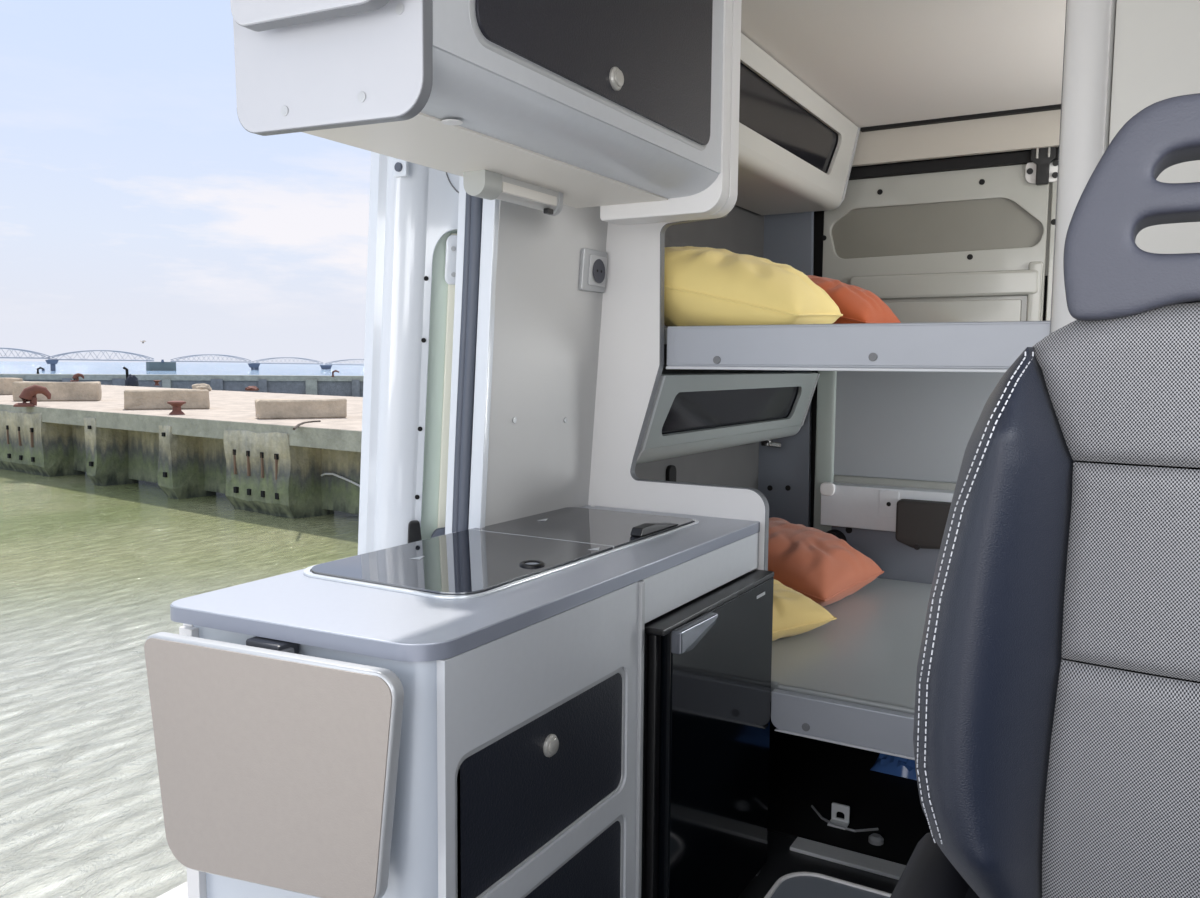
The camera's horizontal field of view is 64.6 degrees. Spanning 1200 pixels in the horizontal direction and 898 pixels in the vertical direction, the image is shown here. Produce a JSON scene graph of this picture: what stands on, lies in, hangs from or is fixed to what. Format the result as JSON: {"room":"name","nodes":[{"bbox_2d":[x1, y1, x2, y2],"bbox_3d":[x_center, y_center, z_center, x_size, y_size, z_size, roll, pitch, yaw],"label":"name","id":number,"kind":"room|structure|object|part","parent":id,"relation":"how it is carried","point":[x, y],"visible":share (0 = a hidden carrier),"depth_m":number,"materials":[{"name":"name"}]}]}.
{"room":"vehicle interior","nodes":[
{"label":"vehicle interior","id":0,"kind":"room"},
{"bbox_2d":[485,200,607,525],"bbox_3d":[-0.151,-0.311,2.573,0.123,1.080,0.520,3,6,30],"label":"wall","id":1,"kind":"structure","parent":0,"point":[547,329],"depth_m":2.54,"materials":[{"name":"grey plastic"}]},
{"bbox_2d":[358,151,459,554],"bbox_3d":[-0.196,-0.013,2.952,0.344,2.100,1.316,3,6,30],"label":"door","id":2,"kind":"structure","parent":1,"relation":"in","point":[413,208],"depth_m":2.40,"materials":[{"name":"white paint"}]},
{"bbox_3d":[-0.485,-0.685,2.314,0.044,0.044,0.012,3,6,30],"label":"plug plate","id":3,"kind":"part","parent":2,"relation":"part of","materials":[{"name":"white paint"}]},
{"bbox_3d":[-0.424,0.028,2.464,0.244,2.100,0.128,3,6,30],"label":"panel","id":4,"kind":"part","parent":2,"relation":"part of","materials":[{"name":"white paint"}]},
{"bbox_3d":[-0.413,0.235,2.485,0.075,0.064,0.023,-1,5,-20],"label":"latch arm","id":5,"kind":"part","parent":2,"relation":"part of","materials":[{"name":"grey rubber"}]},
{"bbox_3d":[-0.359,-0.483,2.429,0.077,0.125,0.014,-1,5,-20],"label":"strut plate","id":6,"kind":"part","parent":2,"relation":"part of","materials":[{"name":"white paint"}]},
{"bbox_2d":[445,176,465,533],"bbox_3d":[-0.367,0.041,2.436,0.166,2.320,0.045,3,6,30],"label":"trim","id":7,"kind":"structure","parent":1,"relation":"attached to","point":[462,193],"depth_m":2.38,"materials":[{"name":"white paint"}]},
{"bbox_2d":[452,192,482,532],"bbox_3d":[-0.348,0.060,2.400,0.168,2.152,0.029,3,6,30],"label":"seal","id":8,"kind":"object","parent":1,"relation":"attached to","point":[474,205],"visible":0.34,"depth_m":2.36,"materials":[{"name":"grey rubber"}]},
{"bbox_2d":[468,199,499,528],"bbox_3d":[-0.302,0.046,2.382,0.178,2.320,0.023,3,6,30],"label":"trim","id":9,"kind":"structure","parent":1,"relation":"attached to","point":[490,210],"depth_m":2.34,"materials":[{"name":"white paint"}]},
{"bbox_2d":[578,248,606,292],"bbox_3d":[-0.018,-0.505,2.696,0.025,0.116,0.130,3,6,30],"label":"power socket","id":10,"kind":"object","parent":1,"relation":"attached to","point":[593,263],"visible":1,"depth_m":2.67,"materials":[{"name":"white plastic"}]},
{"bbox_2d":[635,205,763,489],"bbox_3d":[0.322,-0.084,3.593,0.060,2.375,1.600,3,6,30],"label":"wall","id":11,"kind":"structure","parent":0,"point":[741,231],"depth_m":3.77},
{"bbox_2d":[666,465,675,481],"bbox_3d":[0.256,0.099,3.427,0.018,0.080,0.060,3,6,30],"label":"clip","id":12,"kind":"object","parent":11,"relation":"attached to","point":[671,469],"visible":0.61,"depth_m":3.41,"materials":[{"name":"black plastic"}]},
{"bbox_2d":[636,372,819,463],"bbox_3d":[0.441,-0.117,3.458,0.268,0.320,1.480,3,6,30],"label":"locker","id":13,"kind":"object","parent":11,"relation":"attached to","point":[691,413],"visible":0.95,"depth_m":3.26,"materials":[{"name":"white plastic"}]},
{"bbox_3d":[0.415,-0.032,3.479,0.181,0.054,1.450,3,6,30],"label":"rail","id":14,"kind":"part","parent":13,"relation":"part of","materials":[{"name":"grey plastic"}]},
{"bbox_3d":[0.506,-0.165,3.414,0.068,0.210,1.442,3,6,30],"label":"smoked panel","id":15,"kind":"part","parent":13,"relation":"part of","materials":[{"name":"black plastic"}]},
{"bbox_2d":[758,212,813,526],"bbox_3d":[0.802,-0.261,4.128,0.261,1.700,0.040,3,6,30],"label":"trim","id":16,"kind":"structure","parent":11,"relation":"attached to","point":[784,472],"depth_m":4.11,"materials":[{"name":"grey plastic"}]},
{"bbox_2d":[735,33,859,214],"bbox_3d":[0.495,-1.086,3.298,0.422,0.318,1.440,3,6,30],"label":"locker","id":17,"kind":"object","parent":11,"relation":"attached to","point":[796,152],"visible":0.5,"depth_m":3.31,"materials":[{"name":"white plastic"}]},
{"bbox_3d":[0.631,-1.101,3.216,0.058,0.264,1.402,3,6,30],"label":"smoked panel","id":18,"kind":"part","parent":17,"relation":"part of","materials":[{"name":"black plastic"}]},
{"bbox_3d":[0.473,-0.951,3.321,0.346,0.043,1.410,3,6,30],"label":"rail","id":19,"kind":"part","parent":17,"relation":"part of","materials":[{"name":"white plastic"}]},
{"bbox_2d":[738,831,898,897],"bbox_3d":[0.531,1.284,1.982,2.060,0.060,4.360,3,6,30],"label":"floor","id":20,"kind":"structure","parent":0,"point":[781,861],"depth_m":2.69,"materials":[{"name":"grey plastic"}]},
{"bbox_2d":[179,532,758,897],"bbox_3d":[-0.162,0.743,2.174,0.585,0.971,1.370,3,6,30],"label":"base cabinet","id":21,"kind":"object","parent":20,"relation":"on","point":[520,772],"depth_m":1.68,"materials":[{"name":"grey laminate"}]},
{"bbox_2d":[144,632,403,897],"bbox_3d":[-0.511,0.508,1.535,0.514,0.394,0.098,3,6,25],"label":"folding table","id":22,"kind":"object","parent":21,"relation":"attached to","point":[277,769],"visible":1,"depth_m":1.48,"materials":[{"name":"grey"}]},
{"bbox_3d":[-0.469,0.789,1.635,0.540,0.970,0.095,3,6,30],"label":"corner post","id":23,"kind":"part","parent":21,"relation":"part of","materials":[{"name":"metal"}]},
{"bbox_2d":[170,505,759,661],"bbox_3d":[-0.173,0.246,2.120,0.588,0.028,1.403,3,6,30],"label":"countertop","id":24,"kind":"structure","parent":21,"relation":"on","point":[294,607],"depth_m":1.65,"materials":[{"name":"grey laminate"}]},
{"bbox_2d":[246,636,298,653],"bbox_3d":[-0.534,0.324,1.542,0.087,0.028,0.057,3,6,30],"label":"latch","id":25,"kind":"object","parent":24,"relation":"attached to","point":[261,642],"visible":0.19,"depth_m":1.53,"materials":[{"name":"grey"}]},
{"bbox_2d":[303,505,698,599],"bbox_3d":[-0.162,0.237,2.239,0.442,0.060,1.065,3,6,30],"label":"stove","id":26,"kind":"object","parent":24,"relation":"in","point":[475,562],"visible":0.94,"depth_m":2.06,"materials":[{"name":"black glass"}]},
{"bbox_3d":[-0.285,0.233,2.025,0.413,0.006,0.542,3,6,30],"label":"glass lid","id":27,"kind":"part","parent":26,"relation":"part of","materials":[{"name":"black glass"}]},
{"bbox_3d":[-0.030,0.197,2.460,0.413,0.006,0.456,3,6,30],"label":"glass lid","id":28,"kind":"part","parent":26,"relation":"part of","materials":[{"name":"grey glass"}]},
{"bbox_2d":[630,523,677,536],"bbox_3d":[0.138,0.192,2.369,0.030,0.022,0.210,3,6,30],"label":"tap","id":29,"kind":"object","parent":24,"relation":"on","point":[644,529],"visible":1,"depth_m":2.31,"materials":[{"name":"black plastic"}]},
{"bbox_3d":[-0.088,0.781,1.754,0.016,0.971,0.627,3,6,30],"label":"frame","id":30,"kind":"part","parent":21,"relation":"part of","materials":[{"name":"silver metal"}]},
{"bbox_3d":[-0.097,0.594,1.733,0.016,0.245,0.538,3,6,30],"label":"drawer","id":31,"kind":"part","parent":21,"relation":"part of","materials":[{"name":"black plastic"}]},
{"bbox_3d":[-0.100,0.905,1.761,0.016,0.242,0.538,3,6,30],"label":"drawer","id":32,"kind":"part","parent":21,"relation":"part of","materials":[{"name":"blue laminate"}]},
{"bbox_3d":[0.253,0.297,2.292,0.018,0.097,0.674,3,6,30],"label":"fascia panel","id":33,"kind":"part","parent":21,"relation":"part of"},
{"bbox_2d":[588,214,768,875],"bbox_3d":[0.192,-0.005,2.712,0.609,2.372,0.024,3,6,30],"label":"partition panel","id":34,"kind":"object","parent":20,"relation":"on","point":[631,344],"visible":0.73,"depth_m":2.73,"materials":[{"name":"white plastic"}]},
{"bbox_2d":[641,570,773,897],"bbox_3d":[0.079,0.763,2.439,0.567,0.848,0.670,3,6,30],"label":"fridge","id":35,"kind":"object","parent":20,"relation":"on","point":[708,658],"visible":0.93,"depth_m":2.23,"materials":[{"name":"black plastic"}]},
{"bbox_3d":[0.209,0.407,2.094,0.028,0.054,0.187,4,6,32],"label":"handle","id":36,"kind":"part","parent":35,"relation":"part of","materials":[{"name":"grey metal"}]},
{"bbox_2d":[764,872,891,897],"bbox_3d":[0.535,1.166,1.972,0.535,0.174,0.665,3,6,30],"label":"box","id":37,"kind":"object","parent":20,"relation":"on","point":[796,884],"visible":0.98,"depth_m":2.28,"materials":[{"name":"grey plastic"}]},
{"bbox_2d":[790,837,905,879],"bbox_3d":[1.163,1.208,2.484,1.360,0.012,0.072,3,6,30],"label":"trim","id":38,"kind":"structure","parent":20,"relation":"on","point":[845,857],"depth_m":2.73,"materials":[{"name":"silver metal"}]},
{"bbox_2d":[890,93,1199,897],"bbox_3d":[0.486,0.531,0.742,0.600,1.659,0.690,3,6,30],"label":"seat","id":39,"kind":"object","parent":20,"relation":"on","point":[1056,732],"visible":1,"depth_m":0.88,"materials":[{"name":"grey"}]},
{"bbox_2d":[965,886,979,897],"bbox_3d":[0.478,0.574,0.733,0.600,0.175,0.660,3,6,30],"label":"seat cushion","id":40,"kind":"object","parent":39,"relation":"on","point":[970,892],"depth_m":0.99,"materials":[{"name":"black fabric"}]},
{"bbox_2d":[741,0,1065,127],"bbox_3d":[0.584,-1.140,1.804,2.120,0.050,4.260,3,6,30],"label":"ceiling","id":41,"kind":"structure","parent":0,"point":[875,62],"depth_m":2.89,"materials":[{"name":"white plastic"}]},
{"bbox_2d":[233,0,741,225],"bbox_3d":[-0.123,-0.822,1.892,0.424,0.602,1.150,3,6,30],"label":"upper cabinet","id":42,"kind":"object","parent":41,"relation":"attached to","point":[629,109],"visible":1,"depth_m":1.67,"materials":[{"name":"white plastic"}]},
{"bbox_2d":[230,0,389,31],"bbox_3d":[-0.410,-0.747,1.367,0.330,0.263,0.058,3,6,30],"label":"board","id":43,"kind":"object","parent":42,"relation":"attached to","point":[255,15],"visible":1,"depth_m":1.37,"materials":[{"name":"grey laminate"}]},
{"bbox_3d":[-0.412,-0.781,1.411,0.400,0.600,0.022,3,6,30],"label":"panel","id":44,"kind":"part","parent":42,"relation":"part of","materials":[{"name":"white plastic"}]},
{"bbox_2d":[463,170,562,215],"bbox_3d":[-0.184,-0.559,2.096,0.056,0.054,0.302,3,6,30],"label":"lamp","id":45,"kind":"object","parent":42,"relation":"attached to","point":[485,184],"visible":1,"depth_m":2.04,"materials":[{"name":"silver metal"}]},
{"bbox_2d":[544,208,552,214],"bbox_3d":[-0.118,-0.545,2.181,0.014,0.012,0.023,3,6,30],"label":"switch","id":46,"kind":"object","parent":45,"relation":"attached to","point":[549,211],"depth_m":2.17,"materials":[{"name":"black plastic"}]},
{"bbox_3d":[0.030,-0.830,1.771,0.014,0.360,0.854,3,6,30],"label":"cabinet door","id":47,"kind":"part","parent":42,"relation":"part of","materials":[{"name":"laminate"}]},
{"bbox_3d":[0.156,-0.846,2.304,0.332,0.560,0.045,3,6,30],"label":"panel","id":48,"kind":"part","parent":42,"relation":"part of","materials":[{"name":"white laminate"}]},
{"bbox_3d":[0.181,-0.850,2.349,0.332,0.560,0.052,3,6,30],"label":"panel","id":49,"kind":"part","parent":42,"relation":"part of","materials":[{"name":"white plastic"}]},
{"bbox_2d":[810,147,1058,526],"bbox_3d":[1.633,-0.086,3.737,2.060,2.375,0.030,3,6,30],"label":"wall","id":50,"kind":"structure","parent":0,"point":[818,215],"depth_m":4.07,"materials":[{"name":"black"}]},
{"bbox_2d":[767,706,930,864],"bbox_3d":[1.294,1.144,3.231,2.010,0.008,1.340,3,6,30],"label":"storage compartment","id":51,"kind":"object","parent":50,"relation":"attached to","point":[804,772],"depth_m":3.12,"materials":[{"name":"black"}]},
{"bbox_2d":[827,802,849,829],"bbox_3d":[0.738,1.134,2.936,0.056,0.057,0.048,3,6,30],"label":"bracket","id":52,"kind":"object","parent":51,"relation":"on","point":[836,807],"visible":1,"depth_m":2.94,"materials":[{"name":"silver metal"}]},
{"bbox_3d":[0.748,1.131,2.953,0.056,0.055,0.008,3,6,30],"label":"bracket plate","id":53,"kind":"part","parent":52,"relation":"part of","materials":[{"name":"silver metal"}]},
{"bbox_2d":[811,805,878,831],"bbox_3d":[0.743,1.157,2.953,0.231,0.008,0.076,5,7,41],"label":"loose cable","id":54,"kind":"object","parent":51,"relation":"on","point":[812,806],"visible":1,"depth_m":2.90,"materials":[{"name":"grey plastic"}]},
{"bbox_2d":[868,833,883,845],"bbox_3d":[0.823,1.162,2.833,0.044,0.020,0.044,3,6,30],"label":"stud","id":55,"kind":"object","parent":51,"relation":"on","point":[876,839],"visible":1,"depth_m":2.82,"materials":[{"name":"grey metal"}]},
{"bbox_2d":[870,753,916,779],"bbox_3d":[1.194,1.053,3.372,0.380,0.148,0.320,3,6,30],"label":"plastic bag","id":56,"kind":"object","parent":51,"relation":"on","point":[887,764],"visible":0.12,"depth_m":3.31,"materials":[{"name":"blue plastic"}]},
{"bbox_2d":[813,147,1057,583],"bbox_3d":[1.663,-0.276,3.581,1.751,1.742,0.150,3,6,30],"label":"door","id":57,"kind":"structure","parent":50,"relation":"in","point":[967,245],"depth_m":3.83,"materials":[{"name":"grey paint"}]},
{"bbox_3d":[0.956,0.075,4.043,0.080,0.910,0.030,3,6,30],"label":"frame","id":58,"kind":"part","parent":57,"relation":"part of","materials":[{"name":"grey"}]},
{"bbox_3d":[1.685,0.478,3.666,1.720,0.225,0.040,3,6,30],"label":"panel","id":59,"kind":"part","parent":57,"relation":"part of","materials":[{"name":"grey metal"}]},
{"bbox_3d":[1.169,0.223,3.842,0.080,0.110,0.006,3,6,30],"label":"label plate","id":60,"kind":"part","parent":57,"relation":"part of","materials":[{"name":"metal"}]},
{"bbox_2d":[895,499,950,549],"bbox_3d":[1.294,0.301,3.741,0.248,0.193,0.061,3,6,30],"label":"cover","id":61,"kind":"object","parent":57,"relation":"attached to","point":[921,524],"visible":0.79,"depth_m":3.73,"materials":[{"name":"grey plastic"}]},
{"bbox_3d":[1.335,-0.484,3.801,0.640,0.212,0.015,3,6,30],"label":"rib panel","id":62,"kind":"part","parent":57,"relation":"part of","materials":[{"name":"grey paint"}]},
{"bbox_3d":[1.653,-1.065,3.543,0.090,0.155,0.022,3,6,30],"label":"hinge arm","id":63,"kind":"part","parent":57,"relation":"part of","materials":[{"name":"black plastic"}]},
{"bbox_2d":[849,148,1058,179],"bbox_3d":[1.627,-1.098,3.573,2.010,0.040,0.030,3,6,30],"label":"trim","id":64,"kind":"structure","parent":50,"relation":"attached to","point":[1017,158],"depth_m":3.72,"materials":[{"name":"black plastic"}]},
{"bbox_2d":[852,109,1060,166],"bbox_3d":[1.613,-1.188,3.539,2.010,0.135,0.030,3,6,30],"label":"trim","id":65,"kind":"structure","parent":50,"relation":"attached to","point":[1027,131],"depth_m":3.65,"materials":[{"name":"grey plastic"}]},
{"bbox_2d":[860,104,1060,131],"bbox_3d":[1.759,-1.242,3.414,1.638,0.012,0.030,3,6,30],"label":"trim","id":66,"kind":"structure","parent":50,"relation":"attached to","point":[1057,106],"depth_m":3.62,"materials":[{"name":"black"}]},
{"bbox_2d":[1045,181,1056,320],"bbox_3d":[2.071,-0.222,3.416,0.875,1.670,0.030,3,6,30],"label":"door","id":67,"kind":"structure","parent":50,"relation":"in","point":[1054,184],"depth_m":3.58,"materials":[{"name":"grey paint"}]},
{"bbox_2d":[1050,0,1199,333],"bbox_3d":[1.377,0.063,2.037,0.779,2.375,0.115,3,6,30],"label":"wall partition","id":68,"kind":"structure","parent":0,"point":[1121,58],"depth_m":2.07,"materials":[{"name":"white plastic"}]},
{"bbox_3d":[1.086,0.046,2.206,0.098,2.375,0.115,3,6,30],"label":"post","id":69,"kind":"part","parent":68,"relation":"part of","materials":[{"name":"white plastic"}]},
{"bbox_3d":[1.473,0.119,1.390,0.040,2.380,4.260,3,6,30],"label":"wall","id":70,"kind":"structure","parent":0,"visible":0},
{"bbox_2d":[771,578,931,759],"bbox_3d":[1.188,0.673,3.049,2.040,0.118,1.532,3,6,30],"label":"bunk","id":71,"kind":"object","parent":70,"relation":"attached to","point":[849,680],"visible":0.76,"depth_m":2.72,"materials":[{"name":"grey fabric"}]},
{"bbox_2d":[772,579,836,640],"bbox_3d":[0.418,0.506,3.122,0.553,0.183,0.469,-3,6,-38],"label":"pillow","id":72,"kind":"object","parent":71,"relation":"on","point":[794,613],"visible":0.21,"depth_m":3.03,"materials":[{"name":"yellow fabric"}]},
{"bbox_2d":[768,517,883,606],"bbox_3d":[0.713,0.418,3.662,0.580,0.268,0.592,4,6,36],"label":"pillow","id":73,"kind":"object","parent":71,"relation":"on","point":[821,566],"visible":0.44,"depth_m":3.45,"materials":[{"name":"orange fabric"}]},
{"bbox_3d":[1.060,0.745,2.262,1.362,0.103,0.030,3,6,30],"label":"rail","id":74,"kind":"part","parent":71,"relation":"part of","materials":[{"name":"grey metal"}]},
{"bbox_2d":[664,321,1049,372],"bbox_3d":[1.207,-0.304,2.977,2.055,0.122,1.496,3,6,30],"label":"bunk","id":75,"kind":"object","parent":70,"relation":"attached to","point":[978,347],"visible":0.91,"depth_m":2.44,"materials":[{"name":"grey"}]},
{"bbox_2d":[664,246,842,325],"bbox_3d":[0.391,-0.495,2.913,0.611,0.257,0.520,3,6,30],"label":"pillow","id":76,"kind":"object","parent":75,"relation":"on","point":[704,286],"visible":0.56,"depth_m":2.71,"materials":[{"name":"yellow fabric"}]},
{"bbox_2d":[807,275,900,323],"bbox_3d":[0.756,-0.528,3.418,0.559,0.240,0.455,4,6,33],"label":"pillow","id":77,"kind":"object","parent":75,"relation":"on","point":[856,304],"visible":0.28,"depth_m":3.20,"materials":[{"name":"orange fabric"}]},
{"label":"outside","id":78,"kind":"structure","parent":0,"visible":0},
{"bbox_2d":[156,882,187,897],"bbox_3d":[51.911,-1.118,62.451,33.160,4.000,240.000,3,6,30],"label":"ground","id":79,"kind":"structure","parent":78,"point":[180,891],"depth_m":3.58,"materials":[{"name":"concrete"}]},
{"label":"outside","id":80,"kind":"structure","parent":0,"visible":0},
{"bbox_2d":[0,361,363,897],"bbox_3d":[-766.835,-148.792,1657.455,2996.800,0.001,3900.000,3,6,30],"label":"water","id":81,"kind":"structure","parent":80,"point":[89,572],"depth_m":17.57,"materials":[{"name":"green liquid"}]},
{"bbox_2d":[42,360,58,370],"bbox_3d":[-245.345,-37.326,424.959,5.465,5.001,6.913,3,6,30],"label":"bridge pier","id":82,"kind":"structure","parent":81,"relation":"on","point":[52,363],"depth_m":424.43,"materials":[{"name":"blue stone"}]},
{"bbox_2d":[48,350,153,360],"bbox_3d":[-234.192,-44.087,448.017,5.100,4.990,51.540,3,6,30],"label":"bridge span","id":83,"kind":"object","parent":82,"relation":"on","point":[76,352],"visible":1,"depth_m":446.16,"materials":[{"name":"silver metal"}]},
{"bbox_2d":[123,367,138,386],"bbox_3d":[-41.435,-6.218,83.977,1.236,2.116,1.100,3,6,30],"label":"moored boat","id":84,"kind":"object","parent":81,"relation":"on","point":[131,380],"visible":0.66,"depth_m":83.66,"materials":[{"name":"grey"}]},
{"bbox_2d":[146,360,175,370],"bbox_3d":[-223.804,-42.784,484.471,10.207,5.672,14.125,3,6,30],"label":"building","id":85,"kind":"structure","parent":81,"relation":"on","point":[150,366],"depth_m":481.88,"materials":[{"name":"grey"}]},
{"bbox_2d":[0,381,362,518],"bbox_3d":[-33.654,-2.163,63.479,191.898,3.601,47.390,3,6,30],"label":"concrete quay","id":86,"kind":"object","parent":81,"relation":"on","point":[274,467],"visible":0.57,"depth_m":34.65,"materials":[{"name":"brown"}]},
{"bbox_2d":[0,378,22,394],"bbox_3d":[-35.348,-3.686,55.183,4.192,0.981,1.155,3,6,25],"label":"concrete block","id":87,"kind":"object","parent":86,"relation":"on","point":[5,383],"visible":0.69,"depth_m":53.96,"materials":[{"name":"beige concrete"}]},
{"bbox_2d":[13,384,50,406],"bbox_3d":[-24.529,-2.314,40.960,0.796,0.947,1.386,5,7,41],"label":"bollard","id":88,"kind":"object","parent":86,"relation":"on","point":[29,393],"visible":1,"depth_m":40.75,"materials":[{"name":"metal"}]},
{"bbox_2d":[12,381,101,400],"bbox_3d":[-26.643,-2.845,46.700,3.716,0.952,1.139,-2,5,-22],"label":"concrete block","id":89,"kind":"object","parent":86,"relation":"on","point":[60,391],"visible":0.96,"depth_m":46.36,"materials":[{"name":"beige concrete"}]},
{"bbox_2d":[70,373,83,381],"bbox_3d":[-49.248,-6.752,89.381,0.829,0.798,1.096,3,6,30],"label":"bollard","id":90,"kind":"object","parent":86,"relation":"on","point":[75,377],"visible":1,"depth_m":89.23,"materials":[{"name":"metal"}]},
{"bbox_2d":[153,380,159,385],"bbox_3d":[-36.029,-5.380,77.247,0.541,0.432,0.541,3,6,30],"label":"bollard","id":91,"kind":"object","parent":86,"relation":"on","point":[155,381],"visible":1,"depth_m":77.11,"materials":[{"name":"metal"}]},
{"bbox_2d":[124,389,209,409],"bbox_3d":[-18.093,-2.087,39.716,3.243,0.821,1.142,-2,6,-26],"label":"concrete block","id":92,"kind":"object","parent":86,"relation":"on","point":[134,399],"visible":0.97,"depth_m":39.19,"materials":[{"name":"beige concrete"}]},
{"bbox_2d":[167,401,185,414],"bbox_3d":[-15.867,-1.550,35.617,0.642,0.513,0.642,3,6,30],"label":"bollard","id":93,"kind":"object","parent":86,"relation":"on","point":[176,409],"visible":1,"depth_m":35.46,"materials":[{"name":"metal"}]},
{"bbox_2d":[192,383,211,390],"bbox_3d":[-26.847,-4.162,63.896,1.446,0.524,1.264,3,6,30],"label":"rubble heap","id":94,"kind":"object","parent":86,"relation":"on","point":[202,386],"visible":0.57,"depth_m":63.54,"materials":[{"name":"stone"}]},
{"bbox_2d":[245,386,258,390],"bbox_3d":[-24.186,-4.228,65.957,0.946,0.332,0.892,0,5,-3],"label":"bollard","id":95,"kind":"object","parent":86,"relation":"on","point":[249,388],"visible":1,"depth_m":65.63,"materials":[{"name":"metal"}]},
{"bbox_2d":[255,398,346,418],"bbox_3d":[-10.719,-1.467,34.106,3.066,0.700,1.151,-2,6,-26],"label":"concrete block","id":96,"kind":"object","parent":86,"relation":"on","point":[265,408],"visible":1,"depth_m":33.62,"materials":[{"name":"beige concrete"}]},
{"bbox_2d":[321,473,359,486],"bbox_3d":[-8.056,1.078,30.120,2.539,0.546,0.086,4,6,37],"label":"mooring rope","id":97,"kind":"object","parent":86,"relation":"attached to","point":[323,474],"visible":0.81,"depth_m":30.16,"materials":[{"name":"grey fabric"}]},
{"bbox_2d":[0,374,363,396],"bbox_3d":[-14.073,-9.529,145.127,289.419,3.020,251.181,3,6,30],"label":"breakwater","id":98,"kind":"object","parent":81,"relation":"on","point":[351,386],"visible":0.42,"depth_m":136.59,"materials":[{"name":"concrete"}]},
{"bbox_2d":[248,363,259,369],"bbox_3d":[-205.797,-48.969,565.194,7.857,3.974,8.225,3,6,30],"label":"bridge pier","id":99,"kind":"structure","parent":81,"relation":"on","point":[254,366],"depth_m":563.65,"materials":[{"name":"concrete"}]},
{"bbox_2d":[252,357,322,363],"bbox_3d":[-199.407,-56.660,610.144,29.238,4.438,78.931,3,6,30],"label":"bridge span","id":100,"kind":"object","parent":99,"relation":"on","point":[277,357],"visible":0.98,"depth_m":605.15,"materials":[{"name":"silver metal"}]},
{"bbox_2d":[320,365,331,368],"bbox_3d":[-188.930,-56.355,655.151,9.304,3.011,9.412,3,6,30],"label":"bridge pier","id":101,"kind":"structure","parent":81,"relation":"on","point":[321,366],"depth_m":653.05,"materials":[{"name":"concrete"}]},
{"bbox_2d":[325,359,363,364],"bbox_3d":[-176.472,-64.329,705.248,26.115,4.725,92.146,3,6,30],"label":"bridge span","id":102,"kind":"object","parent":101,"relation":"on","point":[347,359],"visible":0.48,"depth_m":679.06,"materials":[{"name":"silver metal"}]},
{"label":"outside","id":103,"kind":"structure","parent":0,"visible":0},
{"bbox_2d":[0,348,49,358],"bbox_3d":[-256.480,-40.978,405.437,8.021,4.522,44.258,3,6,30],"label":"bridge span","id":104,"kind":"object","parent":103,"point":[12,349],"visible":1,"depth_m":415.41,"materials":[{"name":"silver metal"}]},
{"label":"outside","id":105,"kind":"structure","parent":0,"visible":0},
{"bbox_2d":[170,354,250,362],"bbox_3d":[-213.661,-50.118,525.104,27.528,4.368,68.388,3,6,30],"label":"bridge span","id":106,"kind":"object","parent":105,"point":[201,354],"visible":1,"depth_m":518.43,"materials":[{"name":"silver metal"}]}
]}

